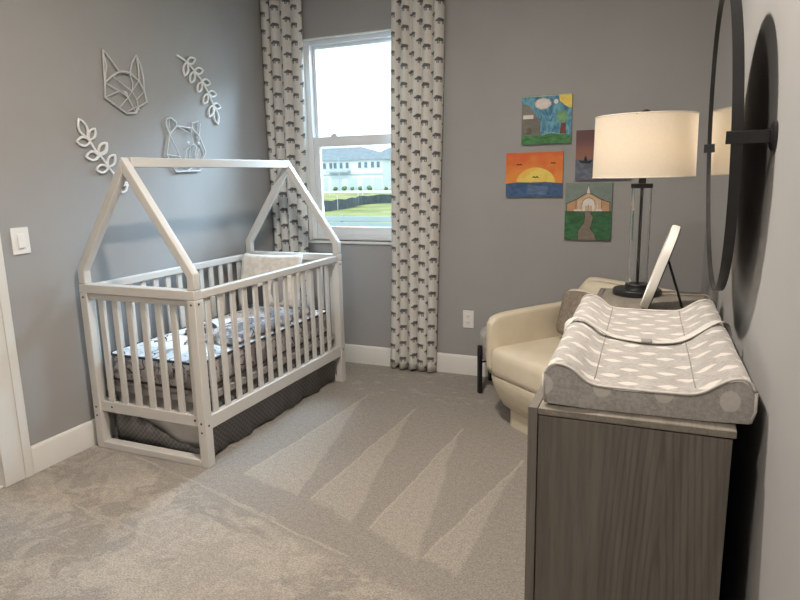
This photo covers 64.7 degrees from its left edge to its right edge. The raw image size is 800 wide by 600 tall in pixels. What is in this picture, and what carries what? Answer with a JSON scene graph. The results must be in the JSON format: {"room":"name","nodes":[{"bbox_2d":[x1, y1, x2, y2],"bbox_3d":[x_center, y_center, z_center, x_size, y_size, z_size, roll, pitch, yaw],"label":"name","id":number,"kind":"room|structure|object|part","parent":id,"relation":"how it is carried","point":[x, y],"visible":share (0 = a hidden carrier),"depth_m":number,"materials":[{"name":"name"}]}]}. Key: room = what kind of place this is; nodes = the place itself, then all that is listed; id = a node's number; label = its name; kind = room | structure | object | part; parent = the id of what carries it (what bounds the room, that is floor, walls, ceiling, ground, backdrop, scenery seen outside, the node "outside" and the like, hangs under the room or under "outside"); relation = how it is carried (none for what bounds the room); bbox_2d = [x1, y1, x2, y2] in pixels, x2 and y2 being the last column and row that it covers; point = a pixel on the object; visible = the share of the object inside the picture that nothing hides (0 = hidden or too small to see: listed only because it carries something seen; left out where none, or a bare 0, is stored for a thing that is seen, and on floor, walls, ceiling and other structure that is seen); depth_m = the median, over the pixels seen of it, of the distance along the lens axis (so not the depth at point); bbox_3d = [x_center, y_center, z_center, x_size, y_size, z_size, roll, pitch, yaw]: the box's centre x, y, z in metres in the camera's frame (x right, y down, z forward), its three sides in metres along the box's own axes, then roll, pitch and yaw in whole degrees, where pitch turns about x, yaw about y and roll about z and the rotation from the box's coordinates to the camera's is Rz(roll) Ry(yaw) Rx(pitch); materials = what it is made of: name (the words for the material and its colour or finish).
{"room":"bedroom","nodes":[
{"label":"bedroom","id":0,"kind":"room"},
{"bbox_2d":[0,0,274,445],"bbox_3d":[-1.917,-0.454,2.495,0.130,2.800,4.750,4,12,23],"label":"wall","id":1,"kind":"structure","parent":0,"point":[51,68],"depth_m":3.25,"materials":[{"name":"paint"}]},
{"bbox_2d":[0,236,34,486],"bbox_3d":[-2.008,-0.125,2.296,0.153,2.115,1.068,4,12,23],"label":"door frame","id":2,"kind":"structure","parent":1,"relation":"attached to","point":[16,461],"depth_m":2.83,"materials":[{"name":"paint"}]},
{"bbox_2d":[10,227,30,254],"bbox_3d":[-1.705,-0.266,2.841,0.013,0.120,0.086,4,12,23],"label":"light switch","id":3,"kind":"object","parent":1,"relation":"attached to","point":[20,241],"visible":1,"depth_m":2.84,"materials":[{"name":"white plastic"}]},
{"bbox_2d":[31,412,117,473],"bbox_3d":[-1.824,0.799,2.714,0.015,0.133,4.750,4,12,23],"label":"baseboard","id":4,"kind":"structure","parent":1,"relation":"attached to","point":[46,453],"depth_m":3.11,"materials":[{"name":"paint"}]},
{"bbox_2d":[75,118,128,193],"bbox_3d":[-1.515,-0.727,3.218,0.013,0.373,0.302,4,12,23],"label":"branch","id":5,"kind":"object","parent":1,"relation":"attached to","point":[97,152],"visible":0.91,"depth_m":3.18,"materials":[{"name":"white wood"}]},
{"bbox_3d":[-1.505,-0.707,3.243,0.013,0.247,0.222,4,12,23],"label":"stem","id":6,"kind":"part","parent":5,"relation":"part of","materials":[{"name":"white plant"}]},
{"bbox_2d":[102,48,147,113],"bbox_3d":[-1.440,-1.139,3.315,0.023,0.319,0.295,4,12,23],"label":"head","id":7,"kind":"object","parent":1,"relation":"attached to","point":[104,64],"visible":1,"depth_m":3.32},
{"bbox_2d":[165,117,205,172],"bbox_3d":[-1.266,-0.918,3.756,0.026,0.316,0.349,4,12,23],"label":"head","id":8,"kind":"object","parent":1,"relation":"attached to","point":[168,118],"visible":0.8,"depth_m":3.75},
{"bbox_2d":[176,54,220,124],"bbox_3d":[-1.216,-1.272,3.848,0.013,0.386,0.371,4,12,23],"label":"branch","id":9,"kind":"object","parent":1,"relation":"attached to","point":[201,82],"visible":1,"depth_m":3.85,"materials":[{"name":"white wood"}]},
{"bbox_3d":[-1.228,-1.312,3.814,0.013,0.284,0.314,4,12,23],"label":"stem","id":10,"kind":"part","parent":9,"relation":"part of","materials":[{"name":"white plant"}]},
{"bbox_2d":[0,361,526,599],"bbox_3d":[-0.505,0.975,2.179,2.876,0.060,4.750,4,12,23],"label":"floor","id":11,"kind":"structure","parent":0,"point":[380,482],"depth_m":2.59,"materials":[{"name":"carpet"}]},
{"bbox_2d":[78,157,345,467],"bbox_3d":[-0.971,-0.062,3.597,0.711,1.443,1.390,4,12,23],"label":"crib","id":12,"kind":"object","parent":11,"relation":"on","point":[195,307],"visible":0.91,"depth_m":3.13,"materials":[{"name":"paint"}]},
{"bbox_3d":[-1.532,0.356,3.186,0.045,0.805,0.052,4,12,23],"label":"post","id":13,"kind":"part","parent":12,"relation":"part of","materials":[{"name":"paint"}]},
{"bbox_3d":[-1.234,-0.005,2.982,0.620,0.030,0.028,4,12,23],"label":"rail","id":14,"kind":"part","parent":12,"relation":"part of","materials":[{"name":"paint"}]},
{"bbox_3d":[-1.234,-0.041,2.975,0.710,0.045,0.052,4,12,23],"label":"rail","id":15,"kind":"part","parent":12,"relation":"part of","materials":[{"name":"paint"}]},
{"bbox_3d":[-1.220,0.551,3.096,0.620,0.055,0.032,4,12,23],"label":"rail","id":16,"kind":"part","parent":12,"relation":"part of","materials":[{"name":"paint"}]},
{"bbox_3d":[-1.280,-0.180,3.707,0.036,0.037,1.285,4,12,23],"label":"rail","id":17,"kind":"part","parent":12,"relation":"part of","materials":[{"name":"paint"}]},
{"bbox_3d":[-0.920,0.394,2.929,0.045,0.805,0.052,4,12,23],"label":"post","id":18,"kind":"part","parent":12,"relation":"part of","materials":[{"name":"paint"}]},
{"bbox_2d":[111,306,326,394],"bbox_3d":[-0.966,0.236,3.657,0.599,0.182,1.273,4,12,23],"label":"mattress","id":19,"kind":"object","parent":12,"relation":"on","point":[168,336],"visible":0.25,"depth_m":3.21,"materials":[{"name":"white fabric"}]},
{"bbox_2d":[184,322,216,334],"bbox_3d":[-1.111,0.150,3.519,0.158,0.044,0.178,-2,11,-5],"label":"folded swaddle","id":20,"kind":"object","parent":19,"relation":"on","point":[214,326],"visible":0.15,"depth_m":3.53,"materials":[{"name":"grey fabric"}]},
{"bbox_3d":[-0.968,0.158,3.642,0.564,0.022,1.236,4,12,23],"label":"panel","id":21,"kind":"part","parent":19,"relation":"part of","materials":[{"name":"white fabric"}]},
{"bbox_2d":[205,306,309,344],"bbox_3d":[-0.810,0.112,3.636,0.262,0.060,0.882,3,12,21],"label":"quilt","id":22,"kind":"object","parent":19,"relation":"on","point":[216,338],"visible":0.4,"depth_m":3.48,"materials":[{"name":"grey fabric"}]},
{"bbox_2d":[239,253,302,306],"bbox_3d":[-0.845,-0.124,4.112,0.452,0.344,0.174,2,12,18],"label":"plush pillow","id":23,"kind":"object","parent":19,"relation":"on","point":[252,264],"visible":0.56,"depth_m":4.06,"materials":[{"name":"beige fabric"}]},
{"bbox_2d":[115,343,334,454],"bbox_3d":[-0.954,0.498,3.715,0.607,0.286,1.254,4,12,23],"label":"skirt","id":24,"kind":"object","parent":12,"relation":"hanging from","point":[175,436],"visible":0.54,"depth_m":3.26,"materials":[{"name":"fabric"}]},
{"bbox_3d":[-1.204,0.645,3.171,0.585,0.210,0.017,4,12,23],"label":"panel","id":25,"kind":"part","parent":24,"relation":"part of","materials":[{"name":"fabric"}]},
{"bbox_3d":[-0.689,0.514,3.603,0.029,0.286,1.254,4,12,23],"label":"panel","id":26,"kind":"part","parent":24,"relation":"part of","materials":[{"name":"fabric"}]},
{"bbox_3d":[-0.667,-0.142,3.450,0.036,0.037,1.285,4,12,23],"label":"rail","id":27,"kind":"part","parent":12,"relation":"part of","materials":[{"name":"paint"}]},
{"bbox_3d":[-0.654,0.455,3.568,0.036,0.066,1.285,4,12,23],"label":"rail","id":28,"kind":"part","parent":12,"relation":"part of","materials":[{"name":"paint"}]},
{"bbox_3d":[-0.713,-0.291,4.180,0.710,0.045,0.052,4,12,23],"label":"rail","id":29,"kind":"part","parent":12,"relation":"part of","materials":[{"name":"paint"}]},
{"bbox_3d":[-0.712,-0.254,4.187,0.620,0.030,0.028,4,12,23],"label":"rail","id":30,"kind":"part","parent":12,"relation":"part of","materials":[{"name":"paint"}]},
{"bbox_3d":[-0.398,0.145,4.134,0.045,0.805,0.052,4,12,23],"label":"post","id":31,"kind":"part","parent":12,"relation":"part of","materials":[{"name":"paint"}]},
{"bbox_2d":[477,326,491,393],"bbox_3d":[0.661,0.367,3.956,0.332,0.394,0.332,4,12,23],"label":"stool","id":32,"kind":"object","parent":11,"relation":"on","point":[481,348],"visible":0.2,"depth_m":3.88,"materials":[{"name":"grey fabric"}]},
{"bbox_3d":[0.493,0.427,3.898,0.022,0.305,0.028,-6,12,-21],"label":"leg","id":33,"kind":"part","parent":32,"relation":"part of","materials":[{"name":"black metal"}]},
{"bbox_3d":[0.659,0.267,3.936,0.332,0.189,0.332,4,12,23],"label":"seat","id":34,"kind":"part","parent":32,"relation":"part of","materials":[{"name":"grey fabric"}]},
{"bbox_3d":[0.594,0.379,4.131,0.028,0.305,0.022,-6,12,-21],"label":"leg","id":35,"kind":"part","parent":32,"relation":"part of","materials":[{"name":"black metal"}]},
{"bbox_2d":[486,277,673,434],"bbox_3d":[0.943,0.317,3.258,0.742,0.752,0.755,-7,13,-28],"label":"armchair","id":36,"kind":"object","parent":11,"relation":"on","point":[521,343],"visible":0.3,"depth_m":3.35,"materials":[{"name":"beige leather"}]},
{"bbox_3d":[0.950,0.497,3.295,0.736,0.197,0.754,-7,13,-28],"label":"seat","id":37,"kind":"part","parent":36,"relation":"part of","materials":[{"name":"beige leather"}]},
{"bbox_2d":[491,336,561,393],"bbox_3d":[0.883,0.335,3.228,0.604,0.158,0.644,-7,13,-28],"label":"seat cushion","id":38,"kind":"object","parent":36,"relation":"on","point":[518,363],"depth_m":3.22,"materials":[{"name":"beige leather"}]},
{"bbox_2d":[556,289,597,336],"bbox_3d":[0.988,0.091,3.317,0.152,0.264,0.380,-9,13,-33],"label":"throw cushion","id":39,"kind":"object","parent":36,"relation":"on","point":[571,300],"visible":0.31,"depth_m":3.37,"materials":[{"name":"beige fabric"}]},
{"bbox_3d":[0.943,0.186,3.234,0.725,0.487,0.756,-7,13,-28],"label":"arm and shell","id":40,"kind":"part","parent":36,"relation":"part of","materials":[{"name":"beige leather"}]},
{"bbox_2d":[581,281,621,291],"bbox_3d":[1.133,0.087,3.320,0.120,0.330,0.470,-7,13,-28],"label":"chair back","id":41,"kind":"object","parent":36,"relation":"on","point":[594,286],"depth_m":3.39,"materials":[{"name":"beige leather"}]},
{"bbox_2d":[524,288,736,599],"bbox_3d":[0.725,0.518,1.980,0.410,0.862,1.454,4,12,23],"label":"dresser","id":42,"kind":"object","parent":11,"relation":"on","point":[620,505],"visible":0.75,"depth_m":1.28,"materials":[{"name":"grey wood"}]},
{"bbox_3d":[0.568,0.508,2.047,0.020,0.862,1.454,4,12,23],"label":"frame","id":43,"kind":"part","parent":42,"relation":"part of","materials":[{"name":"grey wood"}]},
{"bbox_3d":[0.465,0.661,1.331,0.358,0.844,0.022,4,12,23],"label":"panel","id":44,"kind":"part","parent":42,"relation":"part of","materials":[{"name":"grey wood"}]},
{"bbox_2d":[592,109,699,297],"bbox_3d":[0.919,-0.364,2.406,0.368,0.695,0.368,4,12,23],"label":"table lamp","id":45,"kind":"object","parent":42,"relation":"on","point":[647,143],"visible":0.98,"depth_m":2.24,"materials":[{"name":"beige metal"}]},
{"bbox_3d":[0.917,-0.465,2.386,0.368,0.004,0.368,4,12,23],"label":"shade trim","id":46,"kind":"part","parent":45,"relation":"part of","materials":[{"name":"fabric"}]},
{"bbox_3d":[0.915,-0.573,2.364,0.364,0.221,0.364,4,12,23],"label":"lamp shade","id":47,"kind":"part","parent":45,"relation":"part of","materials":[{"name":"white fabric"}]},
{"bbox_3d":[0.912,-0.682,2.343,0.362,0.004,0.362,4,12,23],"label":"shade trim","id":48,"kind":"part","parent":45,"relation":"part of","materials":[{"name":"fabric"}]},
{"bbox_2d":[542,294,757,423],"bbox_3d":[0.621,0.104,1.596,0.407,0.101,0.788,3,12,21],"label":"changing pad","id":49,"kind":"object","parent":42,"relation":"on","point":[684,363],"visible":1,"depth_m":1.34,"materials":[{"name":"grey fabric"}]},
{"bbox_2d":[640,225,682,308],"bbox_3d":[0.903,-0.111,2.160,0.140,0.292,0.210,4,12,23],"label":"frame","id":50,"kind":"object","parent":42,"relation":"on","point":[663,260],"visible":0.98,"depth_m":2.08,"materials":[{"name":"white paint"}]},
{"bbox_3d":[0.944,-0.052,2.163,0.063,0.169,0.008,0,11,7],"label":"easel leg","id":51,"kind":"part","parent":50,"relation":"part of","materials":[{"name":"black metal"}]},
{"bbox_2d":[662,293,709,299],"bbox_3d":[1.095,0.020,2.427,0.169,0.090,0.020,2,12,14],"label":"lamp cord","id":52,"kind":"object","parent":42,"relation":"on","point":[666,293],"visible":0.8,"depth_m":2.41,"materials":[{"name":"plastic"}]},
{"bbox_2d":[301,0,718,355],"bbox_3d":[0.419,-0.824,4.113,3.136,2.800,0.130,4,12,23],"label":"wall","id":53,"kind":"structure","parent":0,"point":[498,253],"depth_m":3.86,"materials":[{"name":"paint"}]},
{"bbox_2d":[302,29,391,240],"bbox_3d":[-0.228,-1.094,4.332,0.915,1.374,0.120,4,12,23],"label":"window","id":54,"kind":"structure","parent":53,"relation":"in","point":[316,142],"depth_m":4.43,"materials":[{"name":"plastic"}]},
{"bbox_3d":[-0.218,-1.416,4.308,0.831,0.665,0.025,4,12,23],"label":"sash","id":55,"kind":"part","parent":54,"relation":"part of","materials":[{"name":"plastic"}]},
{"bbox_3d":[-0.217,-0.797,4.402,0.831,0.685,0.033,4,12,23],"label":"sash","id":56,"kind":"part","parent":54,"relation":"part of","materials":[{"name":"plastic"}]},
{"bbox_2d":[308,240,391,244],"bbox_3d":[-0.230,-0.403,4.428,0.935,0.018,0.066,4,12,23],"label":"window sill","id":57,"kind":"structure","parent":53,"relation":"attached to","point":[309,241],"depth_m":4.43,"materials":[{"name":"paint"}]},
{"bbox_2d":[334,344,487,376],"bbox_3d":[0.417,0.438,4.295,2.876,0.133,0.015,4,12,23],"label":"baseboard","id":58,"kind":"structure","parent":53,"relation":"attached to","point":[446,362],"depth_m":4.36,"materials":[{"name":"paint"}]},
{"bbox_2d":[463,310,473,327],"bbox_3d":[0.456,0.129,4.217,0.074,0.120,0.009,4,12,23],"label":"wall outlet","id":59,"kind":"object","parent":53,"relation":"attached to","point":[468,316],"visible":1,"depth_m":4.21,"materials":[{"name":"white plastic"}]},
{"bbox_2d":[506,151,563,196],"bbox_3d":[0.821,-0.767,3.866,0.346,0.267,0.022,4,12,23],"label":"canvas painting","id":60,"kind":"object","parent":53,"relation":"attached to","point":[530,174],"visible":1,"depth_m":3.85,"materials":[{"name":"orange paint"}]},
{"bbox_2d":[521,93,572,144],"bbox_3d":[0.876,-1.078,3.778,0.296,0.281,0.023,4,12,23],"label":"canvas painting","id":61,"kind":"object","parent":53,"relation":"attached to","point":[546,119],"visible":1,"depth_m":3.77,"materials":[{"name":"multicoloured paint"}]},
{"bbox_2d":[564,182,612,239],"bbox_3d":[1.126,-0.530,3.782,0.271,0.340,0.024,4,12,23],"label":"canvas painting","id":62,"kind":"object","parent":53,"relation":"attached to","point":[588,206],"visible":1,"depth_m":3.77,"materials":[{"name":"teal paint"}]},
{"bbox_2d":[575,130,630,179],"bbox_3d":[1.189,-0.849,3.691,0.313,0.287,0.021,4,12,23],"label":"canvas painting","id":63,"kind":"object","parent":53,"relation":"attached to","point":[584,138],"visible":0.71,"depth_m":3.72,"materials":[{"name":"paint"}]},
{"bbox_3d":[-0.293,-2.050,4.056,1.450,0.044,0.099,4,12,23],"label":"curtain rod","id":64,"kind":"object","parent":53,"relation":"attached to","visible":0},
{"bbox_2d":[260,0,308,306],"bbox_3d":[-0.798,-0.813,4.503,0.328,2.533,0.064,4,12,23],"label":"curtain","id":65,"kind":"object","parent":64,"relation":"hanging from","point":[281,20],"visible":0.61,"depth_m":4.40,"materials":[{"name":"white fabric"}]},
{"bbox_2d":[390,0,444,371],"bbox_3d":[0.092,-0.758,4.130,0.425,2.533,0.063,4,12,23],"label":"curtain","id":66,"kind":"object","parent":64,"relation":"hanging from","point":[417,26],"visible":1,"depth_m":4.11,"materials":[{"name":"white fabric"}]},
{"bbox_2d":[701,0,799,599],"bbox_3d":[0.850,-0.283,1.332,0.130,2.800,4.750,4,12,23],"label":"wall","id":67,"kind":"structure","parent":0,"point":[759,301],"depth_m":1.25,"materials":[{"name":"paint"}]},
{"bbox_2d":[704,0,778,290],"bbox_3d":[0.859,-0.402,1.626,0.105,0.760,0.810,3,12,22],"label":"round mirror","id":68,"kind":"object","parent":67,"relation":"attached to","point":[726,139],"visible":1,"depth_m":1.47,"materials":[{"name":"black metal"}]},
{"bbox_2d":[708,0,731,287],"bbox_3d":[0.829,-0.404,1.638,0.029,0.749,0.750,3,12,22],"label":"mirror glass","id":69,"kind":"object","parent":68,"relation":"attached to","point":[720,100],"depth_m":1.59,"materials":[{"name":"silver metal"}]},
{"bbox_3d":[0.832,-0.404,1.637,0.048,0.760,0.760,3,12,22],"label":"frame","id":70,"kind":"part","parent":68,"relation":"part of","materials":[{"name":"black metal"}]},
{"bbox_3d":[0.751,-0.330,1.272,0.010,0.060,0.060,3,12,22],"label":"wall plate","id":71,"kind":"part","parent":68,"relation":"part of","materials":[{"name":"black metal"}]},
{"label":"outside","id":72,"kind":"structure","parent":0,"visible":0},
{"bbox_3d":[11.072,-28.845,158.345,220.000,0.300,103.000,4,12,23],"label":"ground","id":73,"kind":"structure","parent":72,"visible":0},
{"bbox_2d":[321,147,390,190],"bbox_3d":[-12.631,-25.055,120.753,25.725,7.852,11.700,4,12,23],"label":"townhouse","id":74,"kind":"structure","parent":73,"relation":"on","point":[358,166],"depth_m":114.46,"materials":[{"name":"paint"}]},
{"bbox_3d":[-14.249,-21.411,117.045,1.832,2.213,0.110,4,12,23],"label":"garage door","id":75,"kind":"part","parent":74,"relation":"part of","materials":[{"name":"paint"}]},
{"bbox_3d":[-11.533,-21.243,115.904,2.035,2.213,0.110,4,12,23],"label":"garage door","id":76,"kind":"part","parent":74,"relation":"part of","materials":[{"name":"paint"}]},
{"bbox_3d":[-8.677,-21.066,114.704,1.730,2.213,0.110,4,12,23],"label":"garage door","id":77,"kind":"part","parent":74,"relation":"part of","materials":[{"name":"paint"}]},
{"bbox_3d":[-5.914,-20.895,113.543,1.628,2.213,0.110,4,12,23],"label":"garage door","id":78,"kind":"part","parent":74,"relation":"part of","materials":[{"name":"paint"}]},
{"bbox_3d":[-3.994,-20.776,112.737,1.526,2.213,0.110,4,12,23],"label":"garage door","id":79,"kind":"part","parent":74,"relation":"part of","materials":[{"name":"paint"}]},
{"bbox_2d":[381,148,390,154],"bbox_3d":[4.781,-27.375,129.760,21.000,8.180,13.200,4,12,23],"label":"house","id":80,"kind":"structure","parent":73,"relation":"on","point":[388,150],"depth_m":130.11,"materials":[{"name":"paint"}]},
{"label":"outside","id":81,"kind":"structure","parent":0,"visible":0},
{"bbox_2d":[323,193,390,222],"bbox_3d":[-30.403,-8.999,62.558,220.000,0.300,82.500,4,12,23],"label":"lawn","id":82,"kind":"structure","parent":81,"point":[379,209],"depth_m":48.51,"materials":[{"name":"green plant"}]},
{"bbox_2d":[329,185,362,195],"bbox_3d":[-2.634,-14.349,82.481,55.100,1.300,0.100,4,12,23],"label":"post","id":83,"kind":"object","parent":82,"relation":"on","point":[362,185],"visible":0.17,"depth_m":84.92,"materials":[{"name":"white wood"}]},
{"bbox_2d":[324,193,390,211],"bbox_3d":[12.409,-8.562,52.158,60.559,1.100,13.797,-1,11,0],"label":"fence","id":84,"kind":"object","parent":82,"relation":"on","point":[337,204],"visible":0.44,"depth_m":53.08,"materials":[{"name":"fabric"}]},
{"bbox_2d":[324,214,391,226],"bbox_3d":[-3.067,-2.337,21.937,18.500,1.270,0.150,4,12,23],"label":"fence","id":85,"kind":"object","parent":82,"relation":"on","point":[341,218],"visible":0.03,"depth_m":21.06,"materials":[{"name":"plastic"}]},
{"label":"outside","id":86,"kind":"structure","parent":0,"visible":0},
{"bbox_2d":[323,190,390,192],"bbox_3d":[-11.666,-17.975,105.829,220.000,0.320,13.500,4,12,23],"label":"street","id":87,"kind":"structure","parent":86,"point":[353,191],"depth_m":101.85,"materials":[{"name":"grey asphalt"}]}
]}

